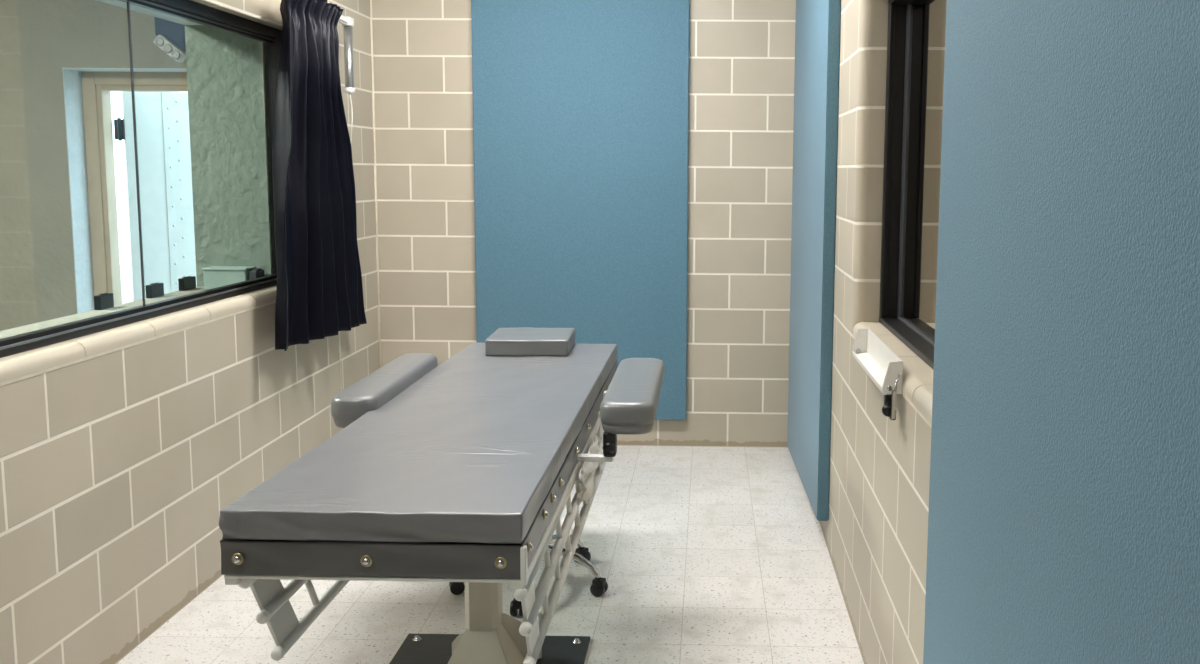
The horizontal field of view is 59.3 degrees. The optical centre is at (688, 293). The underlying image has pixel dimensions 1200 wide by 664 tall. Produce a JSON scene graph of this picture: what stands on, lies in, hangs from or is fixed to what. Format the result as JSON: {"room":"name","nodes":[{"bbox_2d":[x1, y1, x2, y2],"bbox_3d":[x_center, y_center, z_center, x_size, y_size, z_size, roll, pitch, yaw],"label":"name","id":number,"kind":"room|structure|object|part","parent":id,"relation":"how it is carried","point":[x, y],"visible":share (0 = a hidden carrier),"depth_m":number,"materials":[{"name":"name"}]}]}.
{"room":"prison interior","nodes":[
{"label":"prison interior","id":0,"kind":"room"},
{"bbox_2d":[0,0,186,330],"bbox_3d":[-3.930,-0.836,7.123,4.080,3.150,0.200,1,7,1],"label":"wall","id":1,"kind":"structure","parent":0,"point":[39,38],"depth_m":7.00,"materials":[{"name":"grey paint"}]},
{"bbox_2d":[62,68,186,313],"bbox_3d":[-3.541,-0.385,7.169,1.235,2.250,0.199,1,7,1],"label":"trim","id":2,"kind":"structure","parent":1,"relation":"attached to","point":[72,80],"depth_m":7.13,"materials":[{"name":"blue paint"}]},
{"bbox_2d":[81,71,196,304],"bbox_3d":[-3.531,-0.456,7.687,1.275,2.270,0.848,1,7,1],"label":"door","id":3,"kind":"structure","parent":1,"relation":"in","point":[161,98],"depth_m":7.44,"materials":[{"name":"beige wood"}]},
{"bbox_2d":[154,17,185,62],"bbox_3d":[-3.302,-1.665,6.821,0.310,0.322,0.184,1,7,1],"label":"emergency light","id":4,"kind":"object","parent":1,"relation":"attached to","point":[170,38],"visible":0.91,"depth_m":6.79,"materials":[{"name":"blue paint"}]},
{"bbox_2d":[0,0,379,663],"bbox_3d":[-1.923,-0.208,2.324,0.120,3.050,7.400,1,7,1],"label":"wall","id":5,"kind":"structure","parent":0,"point":[118,469],"depth_m":3.61,"materials":[{"name":"beige brick"}]},
{"bbox_2d":[0,285,276,385],"bbox_3d":[-1.908,0.171,3.250,0.123,0.058,3.450,1,7,1],"label":"window sill","id":6,"kind":"structure","parent":5,"relation":"attached to","point":[19,366],"depth_m":3.43,"materials":[{"name":"tile"}]},
{"bbox_2d":[0,0,281,357],"bbox_3d":[-1.929,-0.432,3.179,0.072,1.156,3.450,1,7,1],"label":"window","id":7,"kind":"structure","parent":5,"relation":"in","point":[189,10],"depth_m":3.93,"materials":[{"name":"black metal"},{"name":"black painted metal"}]},
{"bbox_3d":[-1.926,-0.478,3.656,0.007,1.076,0.008,1,7,1],"label":"meeting rail","id":8,"kind":"part","parent":7,"relation":"part of","materials":[{"name":"metal"}]},
{"bbox_2d":[328,0,342,428],"bbox_3d":[-1.803,-0.560,5.341,0.004,3.050,0.012,1,7,1],"label":"trim","id":9,"kind":"structure","parent":5,"relation":"attached to","point":[328,0],"depth_m":5.45,"materials":[{"name":"beige tile"}]},
{"bbox_2d":[338,15,354,140],"bbox_3d":[-1.774,-0.720,3.442,0.126,0.950,3.745,1,7,1],"label":"track","id":10,"kind":"object","parent":5,"relation":"attached to","point":[347,22],"visible":0.63,"depth_m":5.23,"materials":[{"name":"white plastic"}]},
{"bbox_2d":[272,0,366,350],"bbox_3d":[-1.694,-0.554,4.840,0.128,1.570,1.111,1,7,1],"label":"curtain","id":11,"kind":"object","parent":10,"relation":"hanging from","point":[319,292],"visible":1,"depth_m":4.67,"materials":[{"name":"black fabric"}]},
{"bbox_3d":[-1.705,-0.735,5.290,0.031,0.551,0.025,1,7,1],"label":"cord","id":12,"kind":"part","parent":10,"relation":"part of","materials":[{"name":"white plastic"}]},
{"bbox_2d":[185,25,272,286],"bbox_3d":[-2.136,-0.388,3.415,0.350,3.150,7.200,1,7,1],"label":"wall","id":13,"kind":"structure","parent":0,"point":[226,70],"depth_m":4.80,"materials":[{"name":"green paint"}]},
{"bbox_2d":[0,287,208,338],"bbox_3d":[-2.146,0.170,3.184,0.349,0.005,3.410,1,7,1],"label":"trim","id":14,"kind":"structure","parent":13,"relation":"attached to","point":[71,318],"depth_m":3.93,"materials":[{"name":"grey paint"}]},
{"bbox_2d":[94,293,113,309],"bbox_3d":[-2.285,0.029,4.099,0.025,0.060,0.095,1,7,1],"label":"block","id":15,"kind":"object","parent":14,"relation":"on","point":[102,301],"visible":1,"depth_m":4.08,"materials":[{"name":"black plastic"}]},
{"bbox_2d":[146,283,163,297],"bbox_3d":[-2.278,-0.015,4.476,0.025,0.060,0.105,1,7,1],"label":"block","id":16,"kind":"object","parent":14,"relation":"on","point":[153,290],"visible":1,"depth_m":4.45,"materials":[{"name":"black plastic"}]},
{"bbox_2d":[178,276,195,290],"bbox_3d":[-2.273,-0.047,4.754,0.025,0.060,0.115,1,7,1],"label":"block","id":17,"kind":"object","parent":14,"relation":"on","point":[188,282],"visible":1,"depth_m":4.73,"materials":[{"name":"black plastic"}]},
{"bbox_2d":[201,266,255,288],"bbox_3d":[-2.107,-0.072,4.812,0.205,0.098,0.113,1,7,1],"label":"box","id":18,"kind":"object","parent":14,"relation":"on","point":[214,276],"visible":0.86,"depth_m":4.76,"materials":[{"name":"green paint"}]},
{"bbox_3d":[-2.106,-0.116,4.807,0.205,0.010,0.113,1,7,1],"label":"lid","id":19,"kind":"part","parent":18,"relation":"part of","materials":[{"name":"green paint"}]},
{"bbox_2d":[248,268,263,279],"bbox_3d":[-1.983,-0.068,4.814,0.038,0.092,0.090,1,7,1],"label":"block","id":20,"kind":"object","parent":14,"relation":"on","point":[258,272],"visible":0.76,"depth_m":4.78,"materials":[{"name":"black plastic"}]},
{"bbox_2d":[96,0,201,24],"bbox_3d":[-2.137,-1.016,3.045,0.349,0.005,3.410,1,7,1],"label":"trim","id":21,"kind":"structure","parent":13,"relation":"attached to","point":[118,3],"depth_m":4.36,"materials":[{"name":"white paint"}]},
{"bbox_2d":[117,445,863,663],"bbox_3d":[-0.744,1.375,2.512,3.202,0.120,7.750,1,7,1],"label":"floor","id":22,"kind":"structure","parent":0,"point":[705,555],"depth_m":3.98,"materials":[{"name":"tile"}]},
{"bbox_2d":[219,343,663,663],"bbox_3d":[-0.607,0.751,3.443,1.008,0.906,2.277,1,7,1],"label":"gurney","id":23,"kind":"object","parent":22,"relation":"on","point":[466,468],"visible":0.99,"depth_m":2.70,"materials":[{"name":"grey leather"}]},
{"bbox_3d":[-0.951,0.716,2.411,0.073,0.169,0.114,1,7,1],"label":"rail plate","id":24,"kind":"part","parent":23,"relation":"part of","materials":[{"name":"grey metal"}]},
{"bbox_3d":[-0.664,0.520,3.422,0.672,0.058,2.261,1,7,1],"label":"frame","id":25,"kind":"part","parent":23,"relation":"part of","materials":[{"name":"grey metal"}]},
{"bbox_3d":[-0.665,0.380,3.403,0.676,0.072,2.271,1,7,1],"label":"mattress","id":26,"kind":"part","parent":23,"relation":"part of","materials":[{"name":"grey leather"}]},
{"bbox_3d":[-0.656,1.213,3.332,0.628,0.012,0.560,1,7,1],"label":"floor plate","id":27,"kind":"part","parent":23,"relation":"part of","materials":[{"name":"metal"}]},
{"bbox_3d":[-0.359,0.595,2.289,0.013,0.088,0.020,1,7,1],"label":"corner post","id":28,"kind":"part","parent":23,"relation":"part of","materials":[{"name":"grey metal"}]},
{"bbox_2d":[485,327,574,355],"bbox_3d":[-0.651,0.198,4.362,0.334,0.068,0.343,0,7,-1],"label":"pillow","id":29,"kind":"object","parent":23,"relation":"on","point":[520,341],"visible":1,"depth_m":4.20,"materials":[{"name":"grey leather"}]},
{"bbox_3d":[-0.359,0.732,2.381,0.025,0.163,0.114,1,7,1],"label":"rail plate","id":30,"kind":"part","parent":23,"relation":"part of","materials":[{"name":"white metal"}]},
{"bbox_2d":[579,435,602,501],"bbox_3d":[-0.307,0.561,3.360,0.037,0.096,0.501,1,7,1],"label":"plastic wrap","id":31,"kind":"object","parent":23,"relation":"hanging from","point":[587,484],"visible":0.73,"depth_m":3.25,"materials":[{"name":"plastic"}]},
{"bbox_3d":[-0.299,0.505,3.225,0.137,0.017,0.035,1,7,1],"label":"support arm","id":32,"kind":"part","parent":23,"relation":"part of"},
{"bbox_3d":[-0.328,0.543,3.996,0.025,0.163,0.114,1,7,1],"label":"rail plate","id":33,"kind":"part","parent":23,"relation":"part of","materials":[{"name":"grey metal"}]},
{"bbox_2d":[449,534,607,615],"bbox_3d":[-0.607,0.843,4.020,0.609,0.588,0.579,1,7,1],"label":"stool","id":34,"kind":"object","parent":22,"relation":"on","point":[599,586],"visible":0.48,"depth_m":3.97,"materials":[{"name":"silver metal"}]},
{"bbox_3d":[-0.513,1.010,4.189,0.032,0.116,0.276,5,8,37],"label":"leg","id":35,"kind":"part","parent":34,"relation":"part of","materials":[{"name":"silver metal"}]},
{"bbox_3d":[-0.459,1.030,4.013,0.276,0.116,0.032,3,7,19],"label":"leg","id":36,"kind":"part","parent":34,"relation":"part of","materials":[{"name":"silver metal"}]},
{"bbox_2d":[372,0,795,447],"bbox_3d":[-0.659,-0.637,6.077,3.202,3.050,0.200,1,7,1],"label":"wall","id":37,"kind":"structure","parent":0,"point":[742,52],"depth_m":5.99,"materials":[{"name":"beige brick"}]},
{"bbox_2d":[370,0,380,367],"bbox_3d":[-1.790,-0.637,5.996,0.012,3.050,0.012,1,7,1],"label":"trim","id":38,"kind":"structure","parent":37,"relation":"attached to","point":[370,0],"depth_m":5.99,"materials":[{"name":"beige tile"}]},
{"bbox_2d":[471,0,688,419],"bbox_3d":[-0.609,-0.671,5.946,1.213,2.812,0.050,1,7,1],"label":"acoustic panel","id":39,"kind":"object","parent":37,"relation":"attached to","point":[581,107],"visible":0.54,"depth_m":5.92,"materials":[{"name":"blue fabric"}]},
{"bbox_2d":[819,0,930,663],"bbox_3d":[0.709,-0.182,2.277,0.280,3.050,7.400,1,7,1],"label":"wall","id":40,"kind":"structure","parent":0,"point":[875,533],"depth_m":3.66,"materials":[{"name":"beige brick"}]},
{"bbox_2d":[787,0,840,520],"bbox_3d":[0.598,-0.484,5.126,0.050,2.974,1.668,1,7,1],"label":"acoustic panel","id":41,"kind":"object","parent":40,"relation":"attached to","point":[818,22],"visible":1,"depth_m":4.70,"materials":[{"name":"blue fabric"}]},
{"bbox_2d":[852,328,902,419],"bbox_3d":[0.551,0.226,3.089,0.054,0.159,0.625,1,7,1],"label":"wall bracket","id":42,"kind":"object","parent":40,"relation":"attached to","point":[881,364],"visible":1,"depth_m":3.03,"materials":[{"name":"white plastic"}]},
{"bbox_3d":[0.557,0.158,3.392,0.054,0.094,0.008,1,7,1],"label":"plate","id":43,"kind":"part","parent":42,"relation":"part of","materials":[{"name":"white plastic"}]},
{"bbox_2d":[852,329,901,391],"bbox_3d":[0.551,0.192,3.099,0.053,0.090,0.590,1,7,1],"label":"tray","id":44,"kind":"object","parent":42,"relation":"on","point":[881,364],"depth_m":3.10,"materials":[{"name":"white plastic"}]},
{"bbox_3d":[0.545,0.226,2.806,0.054,0.094,0.008,1,7,1],"label":"plate","id":45,"kind":"part","parent":42,"relation":"part of","materials":[{"name":"white plastic"}]},
{"bbox_3d":[0.559,0.273,2.807,0.017,0.122,0.062,4,7,25],"label":"lever","id":46,"kind":"part","parent":42,"relation":"part of","materials":[{"name":"silver metal"}]},
{"bbox_2d":[853,322,933,427],"bbox_3d":[0.705,0.230,2.923,0.263,0.058,1.688,1,7,1],"label":"trim","id":47,"kind":"structure","parent":40,"relation":"attached to","point":[917,381],"depth_m":2.82,"materials":[{"name":"glazed cream ceramic tile"},{"name":"cream grout"}]},
{"bbox_2d":[879,0,946,369],"bbox_3d":[0.712,-0.373,2.853,0.081,1.156,1.688,1,7,1],"label":"window","id":48,"kind":"structure","parent":40,"relation":"in","point":[916,33],"depth_m":3.50,"materials":[{"name":"black painted metal"},{"name":"glass"}]},
{"bbox_3d":[0.746,-0.358,2.854,0.012,1.096,1.608,1,7,1],"label":"pane","id":49,"kind":"part","parent":48,"relation":"part of","materials":[{"name":"clear glass"}]},
{"bbox_2d":[923,0,1199,663],"bbox_3d":[0.521,-0.068,1.078,0.050,2.860,2.185,1,7,1],"label":"acoustic panel","id":50,"kind":"object","parent":40,"relation":"attached to","point":[1064,512],"visible":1,"depth_m":1.38,"materials":[{"name":"blue fabric"}]},
{"label":"outside","id":51,"kind":"structure","parent":0,"visible":0},
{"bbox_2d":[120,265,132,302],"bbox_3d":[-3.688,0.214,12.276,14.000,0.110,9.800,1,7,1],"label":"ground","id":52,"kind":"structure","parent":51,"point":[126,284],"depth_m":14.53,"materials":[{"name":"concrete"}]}
]}

